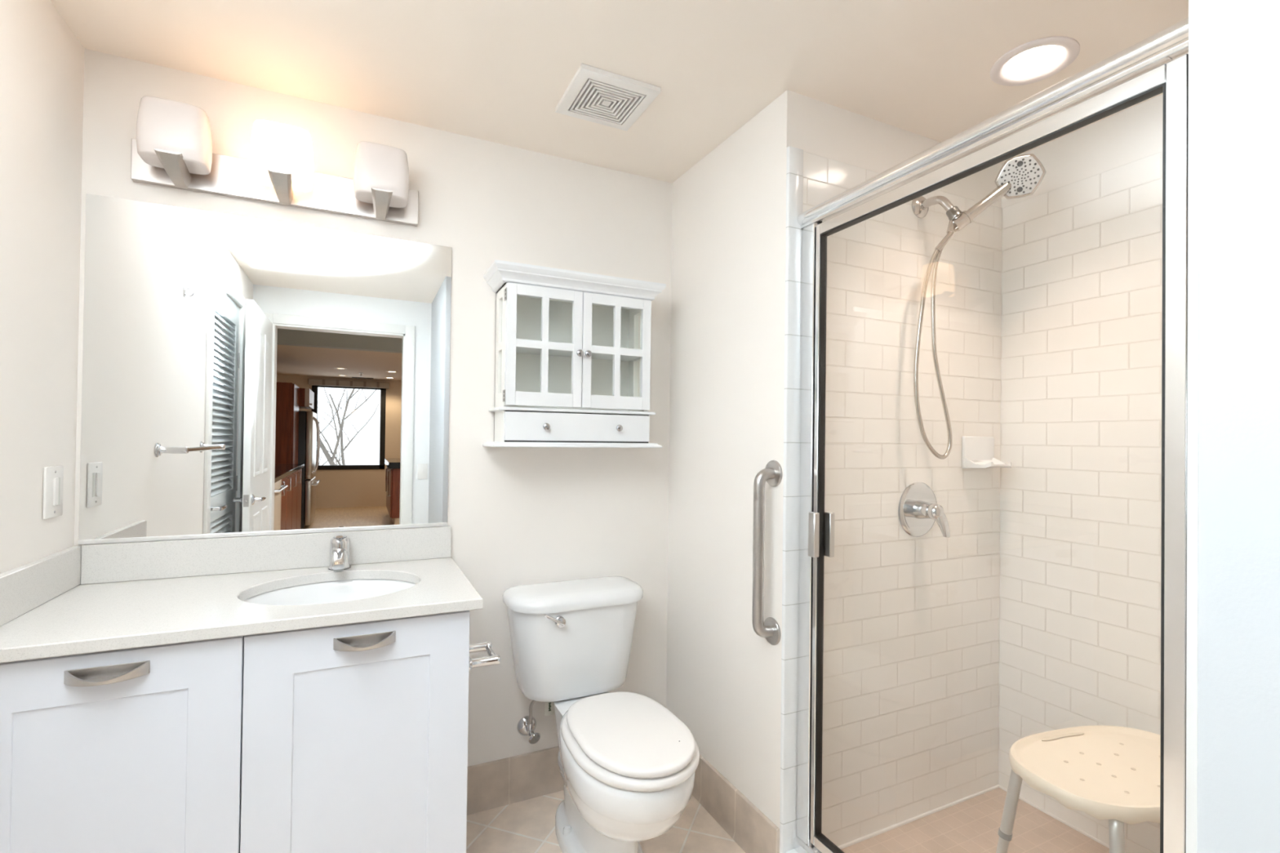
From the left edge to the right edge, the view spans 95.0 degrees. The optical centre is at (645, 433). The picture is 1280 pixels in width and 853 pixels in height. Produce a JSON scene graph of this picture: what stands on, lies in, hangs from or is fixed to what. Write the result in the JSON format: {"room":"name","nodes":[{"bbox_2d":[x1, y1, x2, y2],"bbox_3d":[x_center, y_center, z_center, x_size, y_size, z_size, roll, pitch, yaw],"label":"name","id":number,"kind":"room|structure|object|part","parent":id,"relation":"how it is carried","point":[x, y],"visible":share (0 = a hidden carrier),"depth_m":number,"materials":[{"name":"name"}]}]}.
{"room":"bathroom","nodes":[
{"label":"bathroom","id":0,"kind":"room"},
{"bbox_2d":[0,0,84,573],"bbox_3d":[-0.920,-0.119,0.243,0.120,2.700,2.770,1,-1,-26],"label":"wall","id":1,"kind":"structure","parent":0,"point":[42,59],"depth_m":1.32,"materials":[{"name":"white paint"}]},
{"bbox_2d":[0,545,81,626],"bbox_3d":[-1.356,0.337,1.288,0.020,0.099,0.506,1,-1,-26],"label":"side splash","id":2,"kind":"object","parent":1,"relation":"attached to","point":[27,587],"visible":1,"depth_m":1.31,"materials":[{"name":"stone"}]},
{"bbox_2d":[42,465,63,519],"bbox_3d":[-1.413,0.139,1.401,0.010,0.122,0.090,1,-1,-26],"label":"dimmer switch","id":3,"kind":"object","parent":1,"relation":"attached to","point":[53,477],"visible":1,"depth_m":1.39,"materials":[{"name":"white plastic"}]},
{"bbox_2d":[73,48,672,766],"bbox_3d":[-0.245,-0.092,2.176,3.020,2.700,0.120,1,-1,-26],"label":"wall","id":4,"kind":"structure","parent":0,"point":[517,516],"depth_m":1.98,"materials":[{"name":"white paint"}]},
{"bbox_2d":[77,193,451,544],"bbox_3d":[-1.049,-0.162,1.715,0.910,0.910,0.009,1,-1,-26],"label":"wall mirror","id":5,"kind":"object","parent":4,"relation":"attached to","point":[242,375],"visible":1,"depth_m":1.68,"materials":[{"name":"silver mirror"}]},
{"bbox_2d":[80,525,451,584],"bbox_3d":[-1.044,0.344,1.710,0.910,0.100,0.020,1,-1,-26],"label":"backsplash","id":6,"kind":"structure","parent":4,"relation":"attached to","point":[109,562],"depth_m":1.66,"materials":[{"name":"stone"}]},
{"bbox_2d":[130,95,418,226],"bbox_3d":[-1.016,-0.761,1.655,0.710,0.184,0.150,1,-1,-26],"label":"vanity light","id":7,"kind":"object","parent":4,"relation":"attached to","point":[172,146],"visible":1,"depth_m":1.62,"materials":[{"name":"white glass"}]},
{"bbox_3d":[-1.235,-0.782,1.540,0.151,0.150,0.103,1,-1,-26],"label":"lamp shade","id":8,"kind":"part","parent":7,"relation":"part of","materials":[{"name":"white glass"}]},
{"bbox_3d":[-1.018,-0.779,1.645,0.151,0.150,0.103,1,-1,-26],"label":"lamp shade","id":9,"kind":"part","parent":7,"relation":"part of","materials":[{"name":"white glass"}]},
{"bbox_3d":[-0.790,-0.775,1.756,0.151,0.150,0.103,1,-1,-26],"label":"lamp shade","id":10,"kind":"part","parent":7,"relation":"part of","materials":[{"name":"white glass"}]},
{"bbox_2d":[466,746,563,815],"bbox_3d":[-0.296,1.181,2.071,0.838,0.150,0.016,1,-1,-26],"label":"baseboard","id":11,"kind":"structure","parent":4,"relation":"attached to","point":[492,784],"depth_m":1.99,"materials":[{"name":"tile"}]},
{"bbox_2d":[516,700,540,743],"bbox_3d":[-0.386,0.955,1.980,0.072,0.175,0.102,1,-1,-26],"label":"shutoff valve","id":12,"kind":"object","parent":4,"relation":"attached to","point":[526,726],"visible":0.86,"depth_m":1.98,"materials":[{"name":"silver metal"}]},
{"bbox_3d":[-0.372,1.018,1.958,0.034,0.040,0.034,1,-1,8],"label":"handle","id":13,"kind":"part","parent":12,"relation":"part of","materials":[{"name":"silver metal"}]},
{"bbox_2d":[482,259,666,448],"bbox_3d":[-0.239,-0.243,2.009,0.593,0.578,0.186,1,-1,-26],"label":"upper cabinet","id":14,"kind":"object","parent":4,"relation":"attached to","point":[568,355],"visible":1,"depth_m":1.97,"materials":[{"name":"painted wood"},{"name":"glass"},{"name":"metal"}]},
{"bbox_3d":[-0.328,-0.282,1.901,0.251,0.385,0.018,1,-1,-26],"label":"door","id":15,"kind":"part","parent":14,"relation":"part of","materials":[{"name":"white wood"}]},
{"bbox_3d":[-0.319,-0.023,1.880,0.023,0.023,0.026,1,-1,-26],"label":"knob","id":16,"kind":"part","parent":14,"relation":"part of","materials":[{"name":"silver metal"}]},
{"bbox_3d":[-0.246,-0.075,2.017,0.548,0.012,0.164,1,-1,-26],"label":"ledge moulding","id":17,"kind":"part","parent":14,"relation":"part of","materials":[{"name":"white wood"}]},
{"bbox_3d":[-0.243,0.037,2.008,0.585,0.016,0.182,1,-1,-26],"label":"moulding","id":18,"kind":"part","parent":14,"relation":"part of","materials":[{"name":"white wood"}]},
{"bbox_3d":[-0.236,-0.503,2.011,0.593,0.057,0.186,1,-1,-26],"label":"crown moulding","id":19,"kind":"part","parent":14,"relation":"part of","materials":[{"name":"white wood"}]},
{"bbox_3d":[-0.217,-0.021,1.954,0.504,0.091,0.018,1,-1,-26],"label":"drawer","id":20,"kind":"part","parent":14,"relation":"part of","materials":[{"name":"white wood"}]},
{"bbox_2d":[515,346,639,361],"bbox_3d":[-0.249,-0.281,2.030,0.472,0.012,0.128,1,-1,-26],"label":"shelf","id":21,"kind":"object","parent":14,"relation":"attached to","point":[521,353],"depth_m":2.04,"materials":[{"name":"white wood"}]},
{"bbox_3d":[-0.217,-0.266,1.930,0.023,0.023,0.026,1,-1,-26],"label":"knob","id":22,"kind":"part","parent":14,"relation":"part of","materials":[{"name":"silver metal"}]},
{"bbox_3d":[-0.191,-0.265,1.943,0.023,0.023,0.026,1,-1,-26],"label":"knob","id":23,"kind":"part","parent":14,"relation":"part of","materials":[{"name":"silver metal"}]},
{"bbox_3d":[-0.099,-0.278,2.012,0.252,0.385,0.018,1,-1,-26],"label":"door","id":24,"kind":"part","parent":14,"relation":"part of","materials":[{"name":"white wood"}]},
{"bbox_3d":[-0.090,-0.019,1.991,0.023,0.023,0.026,1,-1,-26],"label":"knob","id":25,"kind":"part","parent":14,"relation":"part of","materials":[{"name":"silver metal"}]},
{"bbox_2d":[466,790,745,852],"bbox_3d":[0.125,1.299,0.811,3.500,0.100,2.890,1,-1,-26],"label":"floor","id":26,"kind":"structure","parent":0,"point":[526,826],"depth_m":1.84,"materials":[{"name":"tile"}]},
{"bbox_2d":[0,610,470,852],"bbox_3d":[-0.947,0.832,1.448,0.904,0.820,0.562,1,-1,-26],"label":"vanity cabinet","id":27,"kind":"object","parent":26,"relation":"on","point":[350,738],"visible":0.94,"depth_m":1.23,"materials":[{"name":"white wood"}]},
{"bbox_3d":[-1.031,0.460,1.117,0.127,0.025,0.036,1,-1,-26],"label":"handle","id":28,"kind":"part","parent":27,"relation":"part of","materials":[{"name":"metal"}]},
{"bbox_3d":[-1.052,0.781,1.138,0.442,0.714,0.021,1,-1,-26],"label":"door","id":29,"kind":"part","parent":27,"relation":"part of","materials":[{"name":"white wood"}]},
{"bbox_2d":[0,556,483,662],"bbox_3d":[-0.936,0.406,1.467,0.935,0.026,0.550,1,-1,-26],"label":"countertop","id":30,"kind":"structure","parent":27,"relation":"on","point":[91,618],"depth_m":1.32,"materials":[{"name":"stone"}]},
{"bbox_2d":[243,578,415,605],"bbox_3d":[-0.811,0.499,1.527,0.458,0.152,0.387,1,-1,-26],"label":"sink","id":31,"kind":"object","parent":30,"relation":"in","point":[337,591],"visible":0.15,"depth_m":1.67,"materials":[{"name":"white ceramic"}]},
{"bbox_2d":[328,534,350,572],"bbox_3d":[-0.886,0.344,1.695,0.058,0.103,0.132,1,-1,-26],"label":"faucet","id":32,"kind":"object","parent":30,"relation":"on","point":[340,544],"visible":1,"depth_m":1.70,"materials":[{"name":"silver metal"}]},
{"bbox_3d":[-0.876,0.356,1.674,0.036,0.047,0.085,1,-1,-26],"label":"spout","id":33,"kind":"part","parent":32,"relation":"part of","materials":[{"name":"silver metal"}]},
{"bbox_3d":[-0.893,0.303,1.712,0.038,0.020,0.065,1,-1,-26],"label":"lever","id":34,"kind":"part","parent":32,"relation":"part of","materials":[{"name":"silver metal"}]},
{"bbox_3d":[-0.644,0.788,1.335,0.460,0.714,0.021,1,-1,-26],"label":"door","id":35,"kind":"part","parent":27,"relation":"part of","materials":[{"name":"white wood"}]},
{"bbox_3d":[-0.628,0.467,1.313,0.127,0.025,0.036,1,-1,-26],"label":"handle","id":36,"kind":"part","parent":27,"relation":"part of","materials":[{"name":"metal"}]},
{"bbox_2d":[468,641,500,673],"bbox_3d":[-0.430,0.572,1.518,0.080,0.042,0.150,1,-1,-26],"label":"paper holder","id":37,"kind":"object","parent":27,"relation":"attached to","point":[492,659],"visible":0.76,"depth_m":1.48,"materials":[{"name":"silver metal"}]},
{"bbox_3d":[-0.453,0.572,1.567,0.080,0.042,0.042,1,-1,-26],"label":"post","id":38,"kind":"part","parent":37,"relation":"part of","materials":[{"name":"silver metal"}]},
{"bbox_3d":[-0.406,0.572,1.470,0.080,0.042,0.042,1,-1,-26],"label":"post","id":39,"kind":"part","parent":37,"relation":"part of","materials":[{"name":"silver metal"}]},
{"bbox_2d":[502,576,699,852],"bbox_3d":[-0.116,0.886,1.735,0.468,0.738,0.774,1,-1,-26],"label":"toilet","id":40,"kind":"object","parent":26,"relation":"on","point":[628,765],"visible":1,"depth_m":1.71,"materials":[{"name":"white ceramic"}]},
{"bbox_2d":[544,702,555,715],"bbox_3d":[-0.314,0.913,1.954,0.042,0.052,0.011,1,-1,-26],"label":"tag","id":41,"kind":"object","parent":40,"relation":"hanging from","point":[548,706],"visible":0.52,"depth_m":1.95,"materials":[{"name":"white paper"}]},
{"bbox_3d":[-0.285,0.582,1.831,0.080,0.051,0.033,1,-1,-35],"label":"flush lever","id":42,"kind":"part","parent":40,"relation":"part of","materials":[{"name":"silver metal"}]},
{"bbox_3d":[-0.236,0.712,1.987,0.444,0.304,0.203,1,-1,-26],"label":"tank","id":43,"kind":"part","parent":40,"relation":"part of","materials":[{"name":"white ceramic"}]},
{"bbox_3d":[-0.232,0.541,1.986,0.468,0.046,0.224,1,-1,-26],"label":"tank lid","id":44,"kind":"part","parent":40,"relation":"part of","materials":[{"name":"white ceramic"}]},
{"bbox_3d":[-0.094,1.051,1.684,0.322,0.407,0.650,1,-1,-26],"label":"bowl","id":45,"kind":"part","parent":40,"relation":"part of","materials":[{"name":"white ceramic"}]},
{"bbox_3d":[-0.045,0.833,1.599,0.331,0.026,0.466,1,-1,-26],"label":"seat","id":46,"kind":"part","parent":40,"relation":"part of","materials":[{"name":"white plastic"}]},
{"bbox_3d":[-0.043,0.807,1.596,0.299,0.020,0.450,1,-1,-26],"label":"seat lid","id":47,"kind":"part","parent":40,"relation":"part of","materials":[{"name":"white plastic"}]},
{"bbox_2d":[50,0,1188,182],"bbox_3d":[0.179,-1.245,0.847,3.550,0.511,2.890,1,-1,-26],"label":"ceiling","id":48,"kind":"structure","parent":0,"point":[496,71],"depth_m":1.52,"materials":[{"name":"white paint"}]},
{"bbox_2d":[555,63,661,130],"bbox_3d":[-0.115,-0.976,1.717,0.237,0.016,0.237,1,-1,-26],"label":"exhaust fan","id":49,"kind":"object","parent":48,"relation":"attached to","point":[594,95],"visible":1,"depth_m":1.69,"materials":[{"name":"white plastic"}]},
{"bbox_2d":[990,35,1079,85],"bbox_3d":[1.013,-0.968,1.531,0.196,0.008,0.196,1,-1,-26],"label":"recessed light","id":50,"kind":"object","parent":48,"relation":"in","point":[1037,64],"visible":1,"depth_m":1.52,"materials":[{"name":"white plastic"}]},
{"bbox_2d":[666,89,1001,846],"bbox_3d":[0.767,-0.080,2.215,1.162,2.700,0.692,1,-1,-26],"label":"wall","id":51,"kind":"structure","parent":0,"point":[911,646],"depth_m":1.86,"materials":[{"name":"paint"}]},
{"bbox_2d":[691,754,779,852],"bbox_3d":[0.220,1.186,1.950,0.016,0.150,0.684,1,-1,-26],"label":"baseboard","id":52,"kind":"structure","parent":51,"relation":"attached to","point":[744,823],"depth_m":1.83,"materials":[{"name":"tile"}]},
{"bbox_2d":[751,460,782,644],"bbox_3d":[0.337,0.341,1.677,0.068,0.531,0.077,1,-1,-26],"label":"grab bar","id":53,"kind":"object","parent":51,"relation":"attached to","point":[770,629],"visible":1,"depth_m":1.66,"materials":[{"name":"metal"}]},
{"bbox_2d":[784,848,797,852],"bbox_3d":[0.629,1.214,1.268,0.121,0.092,0.883,1,-1,-26],"label":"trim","id":54,"kind":"structure","parent":51,"relation":"attached to","point":[793,851],"depth_m":1.64,"materials":[{"name":"white tile"}]},
{"bbox_2d":[793,17,1188,852],"bbox_3d":[0.639,0.269,1.277,0.064,1.797,0.882,1,-1,-26],"label":"shower door frame","id":55,"kind":"structure","parent":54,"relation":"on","point":[1171,42],"depth_m":1.48,"materials":[{"name":"silver metal"}]},
{"bbox_3d":[0.633,1.147,1.269,0.056,0.042,0.879,1,-1,-26],"label":"sill","id":56,"kind":"part","parent":55,"relation":"part of","materials":[{"name":"white stone"}]},
{"bbox_2d":[779,146,803,852],"bbox_3d":[0.414,0.224,1.661,0.052,2.074,0.012,1,-1,-26],"label":"trim","id":57,"kind":"structure","parent":51,"relation":"attached to","point":[794,162],"depth_m":1.66,"materials":[{"name":"tile"}]},
{"bbox_2d":[897,481,950,537],"bbox_3d":[0.892,0.242,1.839,0.176,0.176,0.091,1,-1,-26],"label":"shower valve","id":58,"kind":"object","parent":51,"relation":"attached to","point":[918,509],"visible":1,"depth_m":1.85,"materials":[{"name":"silver metal"}]},
{"bbox_3d":[0.899,0.266,1.838,0.072,0.108,0.084,1,-1,-26],"label":"lever","id":59,"kind":"part","parent":58,"relation":"part of","materials":[{"name":"silver metal"}]},
{"bbox_2d":[837,784,1109,849],"bbox_3d":[1.053,1.226,1.485,0.831,0.012,0.872,1,-1,-26],"label":"trim","id":60,"kind":"structure","parent":51,"relation":"attached to","point":[907,821],"depth_m":1.86,"materials":[{"name":"beige tile"}]},
{"bbox_2d":[911,153,1046,459],"bbox_3d":[1.008,-0.370,1.802,0.351,0.900,0.132,1,-1,17],"label":"shower","id":61,"kind":"object","parent":51,"relation":"attached to","point":[1020,176],"visible":1,"depth_m":1.79,"materials":[{"name":"grey metal"}]},
{"bbox_3d":[0.914,-0.712,1.836,0.032,0.071,0.112,1,-1,-36],"label":"shower arm","id":62,"kind":"part","parent":61,"relation":"part of","materials":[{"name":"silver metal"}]},
{"bbox_3d":[1.049,-0.716,1.772,0.161,0.135,0.042,1,-1,7],"label":"handle","id":63,"kind":"part","parent":61,"relation":"part of","materials":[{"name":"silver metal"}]},
{"bbox_2d":[961,435,1011,468],"bbox_3d":[1.156,0.063,1.966,0.162,0.109,0.094,1,-1,-26],"label":"soap dish","id":64,"kind":"object","parent":51,"relation":"attached to","point":[977,452],"visible":1,"depth_m":1.98,"materials":[{"name":"white ceramic"}]},
{"bbox_3d":[1.137,0.063,2.002,0.159,0.109,0.012,1,-1,-26],"label":"plate","id":65,"kind":"part","parent":64,"relation":"part of","materials":[{"name":"white ceramic"}]},
{"bbox_2d":[964,457,1011,467],"bbox_3d":[1.159,0.099,1.961,0.159,0.034,0.083,1,-1,-26],"label":"tray","id":66,"kind":"object","parent":64,"relation":"on","point":[969,462],"depth_m":1.96,"materials":[{"name":"white ceramic"}]},
{"bbox_2d":[841,787,1109,852],"bbox_3d":[1.053,1.247,1.478,0.829,0.040,0.875,1,-1,-26],"label":"floor","id":67,"kind":"structure","parent":0,"point":[971,825],"depth_m":1.80,"materials":[{"name":"tile"}]},
{"bbox_2d":[995,725,1160,852],"bbox_3d":[1.173,1.020,1.453,0.524,0.416,0.358,1,-1,-17],"label":"stool","id":68,"kind":"object","parent":67,"relation":"on","point":[1112,773],"visible":0.77,"depth_m":1.45,"materials":[{"name":"beige plastic"}]},
{"bbox_3d":[0.982,0.935,1.510,0.119,0.207,0.030,0,-1,21],"label":"leg","id":69,"kind":"part","parent":68,"relation":"part of","materials":[{"name":"grey metal"}]},
{"bbox_3d":[1.045,0.934,1.301,0.030,0.207,0.119,0,-1,35],"label":"leg","id":70,"kind":"part","parent":68,"relation":"part of","materials":[{"name":"grey metal"}]},
{"bbox_2d":[998,93,1163,852],"bbox_3d":[1.537,-0.075,1.718,0.211,2.700,0.891,1,-1,-26],"label":"wall","id":71,"kind":"structure","parent":0,"point":[1081,491],"depth_m":1.83,"materials":[{"name":"tile"}]},
{"bbox_2d":[1186,0,1199,852],"bbox_3d":[1.369,-0.084,1.000,1.140,2.700,0.254,1,-1,-26],"label":"wall","id":72,"kind":"structure","parent":0,"point":[1193,5],"depth_m":0.86,"materials":[{"name":"white paint"}]},
{"bbox_2d":[808,53,1188,852],"bbox_3d":[0.649,0.271,1.257,0.060,1.702,0.813,1,-1,-26],"label":"shower door","id":73,"kind":"structure","parent":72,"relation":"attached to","point":[1171,78],"depth_m":0.91,"materials":[{"name":"silver metal"}]},
{"bbox_3d":[0.481,0.276,1.604,0.060,0.121,0.040,1,-1,-26],"label":"pull handle","id":74,"kind":"part","parent":73,"relation":"part of","materials":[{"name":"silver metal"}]},
{"bbox_3d":[0.637,1.108,1.255,0.024,0.027,0.771,1,-1,-26],"label":"rail","id":75,"kind":"part","parent":73,"relation":"part of","materials":[{"name":"silver metal"}]},
{"bbox_3d":[0.658,-0.565,1.271,0.024,0.030,0.771,1,-1,-26],"label":"rail","id":76,"kind":"part","parent":73,"relation":"part of","materials":[{"name":"silver metal"}]},
{"bbox_2d":[1196,0,1279,852],"bbox_3d":[1.341,-0.091,0.323,1.780,2.700,0.941,1,-1,-26],"label":"wall","id":77,"kind":"structure","parent":0,"point":[1238,791],"depth_m":0.34,"materials":[{"name":"grey paint"}]}
]}

